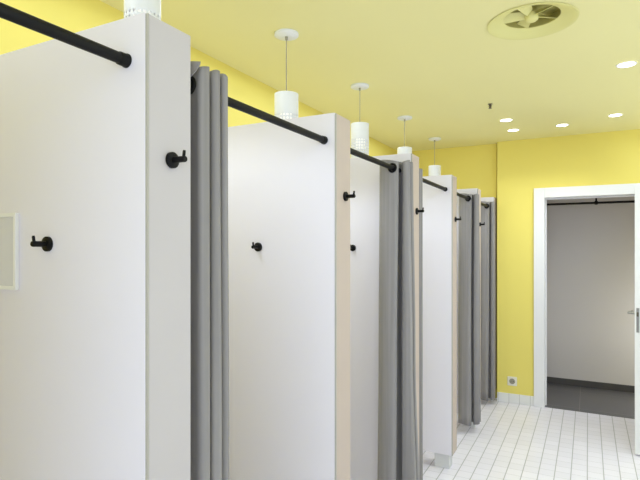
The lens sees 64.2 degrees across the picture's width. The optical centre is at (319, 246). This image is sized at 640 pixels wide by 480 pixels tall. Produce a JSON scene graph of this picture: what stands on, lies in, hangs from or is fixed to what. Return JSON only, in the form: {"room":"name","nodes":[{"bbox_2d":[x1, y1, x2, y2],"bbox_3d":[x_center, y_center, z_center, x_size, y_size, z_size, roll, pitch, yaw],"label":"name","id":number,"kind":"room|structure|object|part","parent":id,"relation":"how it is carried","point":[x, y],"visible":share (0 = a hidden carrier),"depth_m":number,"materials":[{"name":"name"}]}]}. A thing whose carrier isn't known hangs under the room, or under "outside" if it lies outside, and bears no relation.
{"room":"changing room","nodes":[
{"label":"changing room","id":0,"kind":"room"},
{"bbox_2d":[0,0,396,157],"bbox_3d":[-1.077,0.237,1.906,0.100,2.517,8.372,0,0,28],"label":"wall","id":1,"kind":"structure","parent":0,"point":[74,16],"depth_m":2.12,"materials":[{"name":"yellow paint"}]},
{"bbox_2d":[100,0,639,150],"bbox_3d":[0.534,-1.031,1.059,3.740,0.020,8.372,0,0,28],"label":"ceiling","id":2,"kind":"structure","parent":0,"point":[437,63],"depth_m":2.79,"materials":[{"name":"yellow paint"}]},
{"bbox_2d":[124,0,160,19],"bbox_3d":[-0.575,-0.800,1.652,0.116,0.442,0.116,0,0,28],"label":"pendant lamp","id":3,"kind":"object","parent":2,"relation":"hanging from","point":[131,7],"visible":0.12,"depth_m":1.61,"materials":[{"name":"white ceramic"}]},
{"bbox_2d":[274,28,298,119],"bbox_3d":[-0.161,-0.740,2.440,0.116,0.560,0.116,0,0,28],"label":"pendant lamp","id":4,"kind":"object","parent":2,"relation":"hanging from","point":[285,102],"visible":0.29,"depth_m":2.40,"materials":[{"name":"white ceramic"}]},
{"bbox_3d":[-0.161,-0.595,2.440,0.114,0.270,0.114,0,0,28],"label":"lamp shade","id":5,"kind":"part","parent":4,"relation":"part of","materials":[{"name":"white ceramic"}]},
{"bbox_3d":[-0.161,-0.861,2.440,0.005,0.261,0.005,0,0,28],"label":"cord","id":6,"kind":"part","parent":4,"relation":"part of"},
{"bbox_2d":[351,83,368,157],"bbox_3d":[0.252,-0.764,3.225,0.116,0.514,0.116,0,0,28],"label":"pendant lamp","id":7,"kind":"object","parent":2,"relation":"hanging from","point":[359,130],"visible":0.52,"depth_m":3.18,"materials":[{"name":"white ceramic"}]},
{"bbox_3d":[0.252,-0.884,3.225,0.005,0.214,0.005,0,0,28],"label":"cord","id":8,"kind":"part","parent":7,"relation":"part of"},
{"bbox_3d":[0.252,-0.642,3.225,0.114,0.270,0.114,0,0,28],"label":"lamp shade","id":9,"kind":"part","parent":7,"relation":"part of","materials":[{"name":"white ceramic"}]},
{"bbox_2d":[397,115,411,153],"bbox_3d":[0.666,-0.765,4.013,0.116,0.511,0.116,0,0,28],"label":"pendant lamp","id":10,"kind":"object","parent":2,"relation":"hanging from","point":[400,150],"visible":0.17,"depth_m":3.97,"materials":[{"name":"white ceramic"}]},
{"bbox_3d":[0.666,-0.644,4.013,0.114,0.270,0.114,0,0,28],"label":"lamp shade","id":11,"kind":"part","parent":10,"relation":"part of","materials":[{"name":"white ceramic"}]},
{"bbox_2d":[428,137,440,175],"bbox_3d":[1.079,-0.756,4.799,0.116,0.528,0.116,0,0,28],"label":"pendant lamp","id":12,"kind":"object","parent":2,"relation":"hanging from","point":[433,170],"visible":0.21,"depth_m":4.76,"materials":[{"name":"white ceramic"}]},
{"bbox_3d":[1.079,-0.627,4.799,0.114,0.270,0.114,0,0,28],"label":"lamp shade","id":13,"kind":"part","parent":12,"relation":"part of","materials":[{"name":"white ceramic"}]},
{"bbox_2d":[499,118,512,121],"bbox_3d":[1.497,-1.018,4.099,0.104,0.004,0.104,0,0,28],"label":"recessed light","id":14,"kind":"object","parent":2,"relation":"in","point":[506,119],"visible":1,"depth_m":4.11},
{"bbox_2d":[507,129,519,131],"bbox_3d":[1.686,-1.018,4.449,0.104,0.004,0.104,0,0,28],"label":"recessed light","id":15,"kind":"object","parent":2,"relation":"in","point":[509,130],"visible":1,"depth_m":4.46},
{"bbox_2d":[487,2,578,39],"bbox_3d":[0.961,-1.049,2.314,0.386,0.066,0.386,0,0,28],"label":"ceiling vent","id":16,"kind":"object","parent":2,"relation":"in","point":[536,20],"visible":0.94,"depth_m":2.35,"materials":[{"name":"paint"}]},
{"bbox_3d":[0.888,-1.054,2.335,0.100,0.028,0.053,0,0,28],"label":"blade","id":17,"kind":"part","parent":16,"relation":"part of","materials":[{"name":"paint"}]},
{"bbox_3d":[0.964,-1.054,2.388,0.053,0.028,0.096,0,0,3],"label":"blade","id":18,"kind":"part","parent":16,"relation":"part of","materials":[{"name":"paint"}]},
{"bbox_3d":[0.914,-1.054,2.256,0.053,0.028,0.096,0,0,39],"label":"blade","id":19,"kind":"part","parent":16,"relation":"part of","materials":[{"name":"paint"}]},
{"bbox_3d":[1.001,-1.054,2.252,0.053,0.028,0.096,0,0,-33],"label":"blade","id":20,"kind":"part","parent":16,"relation":"part of","materials":[{"name":"paint"}]},
{"bbox_2d":[555,124,568,126],"bbox_3d":[2.026,-1.018,4.267,0.104,0.004,0.104,0,0,28],"label":"recessed light","id":21,"kind":"object","parent":2,"relation":"in","point":[557,125],"visible":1,"depth_m":4.28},
{"bbox_2d":[608,113,622,116],"bbox_3d":[2.284,-1.018,3.944,0.104,0.004,0.104,0,0,28],"label":"recessed light","id":22,"kind":"object","parent":2,"relation":"in","point":[616,114],"visible":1,"depth_m":3.95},
{"bbox_2d":[616,61,636,67],"bbox_3d":[1.712,-1.018,2.849,0.104,0.004,0.104,0,0,28],"label":"recessed light","id":23,"kind":"object","parent":2,"relation":"in","point":[626,64],"visible":1,"depth_m":2.85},
{"bbox_2d":[412,144,496,397],"bbox_3d":[1.329,0.237,5.314,0.990,2.517,0.100,0,0,28],"label":"wall","id":24,"kind":"structure","parent":0,"point":[473,166],"depth_m":5.15,"materials":[{"name":"yellow paint"}]},
{"bbox_2d":[423,383,639,479],"bbox_3d":[0.710,1.535,1.395,3.740,0.082,9.130,0,0,28],"label":"floor","id":25,"kind":"structure","parent":0,"point":[511,441],"depth_m":3.92,"materials":[{"name":"white tile"}]},
{"bbox_2d":[0,12,189,479],"bbox_3d":[-0.761,0.506,1.334,0.990,1.979,0.134,0,0,28],"label":"wall","id":26,"kind":"structure","parent":25,"relation":"on","point":[95,331],"depth_m":1.13,"materials":[{"name":"white laminate"}]},
{"bbox_2d":[0,213,18,289],"bbox_3d":[-0.861,0.011,1.305,0.282,0.188,0.010,0,0,28],"label":"wall sign","id":27,"kind":"object","parent":26,"relation":"attached to","point":[9,222],"visible":1,"depth_m":1.25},
{"bbox_3d":[-0.860,0.011,1.307,0.264,0.170,0.006,0,0,28],"label":"panel","id":28,"kind":"part","parent":27,"relation":"part of","materials":[{"name":"beige"}]},
{"bbox_2d":[30,236,52,251],"bbox_3d":[-0.644,-0.008,1.175,0.035,0.037,0.040,0,0,28],"label":"coat hook","id":29,"kind":"object","parent":26,"relation":"attached to","point":[46,243],"visible":1,"depth_m":1.18,"materials":[{"name":"black metal"}]},
{"bbox_3d":[-0.637,-0.007,1.189,0.035,0.035,0.008,0,0,28],"label":"wall plate","id":30,"kind":"part","parent":29,"relation":"part of","materials":[{"name":"black metal"}]},
{"bbox_2d":[0,2,131,67],"bbox_3d":[-0.586,-0.391,0.730,0.030,0.030,0.772,0,0,28],"label":"curtain rod","id":31,"kind":"object","parent":26,"relation":"attached to","point":[11,14],"visible":1,"depth_m":0.93,"materials":[{"name":"black metal"}]},
{"bbox_2d":[116,51,131,67],"bbox_3d":[-0.411,-0.391,1.062,0.030,0.030,0.022,0,0,28],"label":"socket","id":32,"kind":"object","parent":31,"relation":"attached to","point":[123,59],"depth_m":1.05,"materials":[{"name":"black metal"}]},
{"bbox_2d":[165,150,186,167],"bbox_3d":[-0.304,-0.189,1.096,0.040,0.037,0.035,0,0,28],"label":"coat hook","id":33,"kind":"object","parent":26,"relation":"attached to","point":[172,159],"visible":1,"depth_m":1.09,"materials":[{"name":"black metal"}]},
{"bbox_3d":[-0.319,-0.188,1.104,0.008,0.035,0.035,0,0,28],"label":"wall plate","id":34,"kind":"part","parent":33,"relation":"part of","materials":[{"name":"black metal"}]},
{"bbox_2d":[190,81,327,143],"bbox_3d":[-0.159,-0.387,1.518,0.030,0.030,0.750,0,0,28],"label":"curtain rod","id":35,"kind":"object","parent":26,"relation":"attached to","point":[232,103],"visible":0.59,"depth_m":1.54,"materials":[{"name":"black metal"}]},
{"bbox_2d":[190,61,228,479],"bbox_3d":[-0.296,0.508,1.260,0.107,1.886,0.158,0,0,28],"label":"curtain","id":36,"kind":"object","parent":35,"relation":"hanging from","point":[209,257],"visible":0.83,"depth_m":1.22,"materials":[{"name":"grey fabric"}]},
{"bbox_2d":[320,136,327,143],"bbox_3d":[0.010,-0.387,1.840,0.030,0.030,0.022,0,0,28],"label":"socket","id":37,"kind":"object","parent":35,"relation":"attached to","point":[324,140],"depth_m":1.83,"materials":[{"name":"black metal"}]},
{"bbox_2d":[228,113,349,479],"bbox_3d":[-0.350,0.506,2.116,0.990,1.979,0.130,0,0,28],"label":"wall","id":38,"kind":"structure","parent":25,"relation":"on","point":[289,299],"depth_m":1.93,"materials":[{"name":"white laminate"}]},
{"bbox_2d":[251,242,261,251],"bbox_3d":[-0.249,-0.001,1.967,0.035,0.037,0.040,0,0,28],"label":"coat hook","id":39,"kind":"object","parent":38,"relation":"attached to","point":[257,246],"visible":1,"depth_m":1.97,"materials":[{"name":"black metal"}]},
{"bbox_2d":[343,191,355,200],"bbox_3d":[0.111,-0.189,1.887,0.040,0.037,0.035,0,0,28],"label":"coat hook","id":40,"kind":"object","parent":38,"relation":"attached to","point":[346,196],"visible":1,"depth_m":1.88,"materials":[{"name":"black metal"}]},
{"bbox_3d":[0.097,-0.188,1.895,0.008,0.035,0.035,0,0,28],"label":"wall plate","id":41,"kind":"part","parent":40,"relation":"part of","materials":[{"name":"black metal"}]},
{"bbox_2d":[350,153,418,479],"bbox_3d":[0.064,0.506,2.904,0.990,1.979,0.130,0,0,28],"label":"wall","id":42,"kind":"structure","parent":25,"relation":"on","point":[364,174],"depth_m":2.73,"materials":[{"name":"white laminate"}]},
{"bbox_2d":[350,244,355,250],"bbox_3d":[0.170,0.004,2.752,0.035,0.037,0.040,0,0,28],"label":"coat hook","id":43,"kind":"object","parent":42,"relation":"attached to","point":[352,247],"visible":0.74,"depth_m":2.76,"materials":[{"name":"black metal"}]},
{"bbox_2d":[350,148,401,172],"bbox_3d":[0.253,-0.387,2.302,0.030,0.030,0.759,0,0,28],"label":"curtain rod","id":44,"kind":"object","parent":42,"relation":"attached to","point":[354,152],"visible":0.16,"depth_m":2.24,"materials":[{"name":"black metal"}]},
{"bbox_2d":[377,160,418,479],"bbox_3d":[0.392,0.510,2.552,0.193,1.882,0.166,0,0,28],"label":"curtain","id":45,"kind":"object","parent":44,"relation":"hanging from","point":[398,455],"visible":0.96,"depth_m":2.51,"materials":[{"name":"grey fabric"}]},
{"bbox_2d":[415,207,423,214],"bbox_3d":[0.525,-0.189,2.675,0.040,0.037,0.035,0,0,28],"label":"coat hook","id":46,"kind":"object","parent":42,"relation":"attached to","point":[417,211],"visible":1,"depth_m":2.67,"materials":[{"name":"black metal"}]},
{"bbox_2d":[423,175,456,468],"bbox_3d":[0.476,0.506,3.687,0.990,1.979,0.130,0,0,28],"label":"wall","id":47,"kind":"structure","parent":25,"relation":"on","point":[440,206],"depth_m":3.45,"materials":[{"name":"white laminate"}]},
{"bbox_2d":[423,178,447,191],"bbox_3d":[0.665,-0.387,3.087,0.030,0.030,0.754,0,0,28],"label":"curtain rod","id":48,"kind":"object","parent":47,"relation":"attached to","point":[426,181],"visible":0.55,"depth_m":3.16,"materials":[{"name":"black metal"}]},
{"bbox_2d":[419,168,422,479],"bbox_3d":[0.511,0.508,2.806,0.104,1.886,0.104,0,0,28],"label":"curtain","id":49,"kind":"object","parent":48,"relation":"hanging from","point":[420,170],"visible":0.27,"depth_m":2.77,"materials":[{"name":"grey fabric"}]},
{"bbox_2d":[457,192,469,199],"bbox_3d":[1.078,-0.387,3.873,0.030,0.030,0.759,0,0,28],"label":"curtain rod","id":50,"kind":"object","parent":47,"relation":"attached to","point":[458,194],"visible":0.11,"depth_m":3.87,"materials":[{"name":"black metal"}]},
{"bbox_2d":[458,193,480,425],"bbox_3d":[1.211,0.498,4.135,0.167,1.859,0.158,0,0,28],"label":"curtain","id":51,"kind":"object","parent":50,"relation":"hanging from","point":[469,367],"visible":0.98,"depth_m":4.09,"materials":[{"name":"grey fabric"}]},
{"bbox_2d":[457,188,480,427],"bbox_3d":[0.890,0.506,4.475,0.990,1.979,0.130,0,0,28],"label":"wall","id":52,"kind":"structure","parent":25,"relation":"on","point":[473,190],"depth_m":4.26,"materials":[{"name":"white laminate"}]},
{"bbox_2d":[481,197,495,400],"bbox_3d":[1.275,0.506,5.208,0.990,1.979,0.130,0,0,28],"label":"wall","id":53,"kind":"structure","parent":25,"relation":"on","point":[487,199],"depth_m":4.98,"materials":[{"name":"white laminate"}]},
{"bbox_3d":[1.272,0.456,5.209,0.983,1.877,0.130,0,0,28],"label":"panel","id":54,"kind":"part","parent":53,"relation":"part of","materials":[{"name":"white laminate"}]},
{"bbox_2d":[497,129,639,395],"bbox_3d":[2.871,0.237,4.422,2.532,2.517,0.120,0,0,28],"label":"wall","id":55,"kind":"structure","parent":0,"point":[603,158],"depth_m":4.83,"materials":[{"name":"yellow paint"}]},
{"bbox_2d":[507,376,516,385],"bbox_3d":[1.842,1.286,4.887,0.086,0.086,0.014,0,0,28],"label":"power socket","id":56,"kind":"object","parent":55,"relation":"attached to","point":[512,381],"visible":1,"depth_m":4.88,"materials":[{"name":"white plastic"}]},
{"bbox_2d":[497,392,533,405],"bbox_3d":[2.841,1.451,4.363,2.530,0.090,0.012,0,0,28],"label":"baseboard","id":57,"kind":"structure","parent":55,"relation":"attached to","point":[501,396],"depth_m":4.87,"materials":[{"name":"white tile"}]},
{"bbox_2d":[534,183,639,407],"bbox_3d":[2.512,0.473,4.601,1.067,2.046,0.158,0,0,28],"label":"trim","id":58,"kind":"structure","parent":55,"relation":"attached to","point":[541,195],"depth_m":4.75,"materials":[{"name":"white wood"}]},
{"bbox_2d":[627,184,639,454],"bbox_3d":[2.570,0.517,3.974,0.155,1.934,0.912,0,0,42],"label":"door","id":59,"kind":"structure","parent":55,"relation":"in","point":[636,312],"depth_m":3.64,"materials":[{"name":"white paint"}]},
{"bbox_2d":[547,197,634,385],"bbox_3d":[3.096,0.246,5.354,2.200,2.500,0.100,0,0,28],"label":"wall","id":60,"kind":"structure","parent":0,"point":[591,247],"depth_m":5.41,"materials":[{"name":"white paint"}]},
{"bbox_2d":[547,377,634,392],"bbox_3d":[3.070,1.459,5.305,2.000,0.070,0.012,0,0,28],"label":"baseboard","id":61,"kind":"structure","parent":60,"relation":"attached to","point":[554,380],"depth_m":5.40,"materials":[{"name":"tile"}]},
{"bbox_3d":[1.478,-0.387,4.633,0.030,0.030,0.697,0,0,28],"label":"curtain rod","id":62,"kind":"object","parent":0,"visible":0},
{"bbox_2d":[481,201,494,400],"bbox_3d":[1.602,0.510,4.874,0.129,1.891,0.154,0,0,43],"label":"curtain","id":63,"kind":"object","parent":62,"relation":"hanging from","point":[487,213],"visible":0.94,"depth_m":4.83,"materials":[{"name":"grey fabric"}]},
{"bbox_3d":[2.905,-0.889,4.991,2.200,0.070,0.920,0,0,28],"label":"ceiling","id":64,"kind":"structure","parent":0,"visible":0},
{"bbox_2d":[547,198,634,205],"bbox_3d":[2.836,-0.616,4.859,1.999,0.415,0.040,0,0,28],"label":"rail","id":65,"kind":"object","parent":64,"relation":"attached to","point":[595,202],"visible":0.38,"depth_m":4.94,"materials":[{"name":"metal"}]}
]}

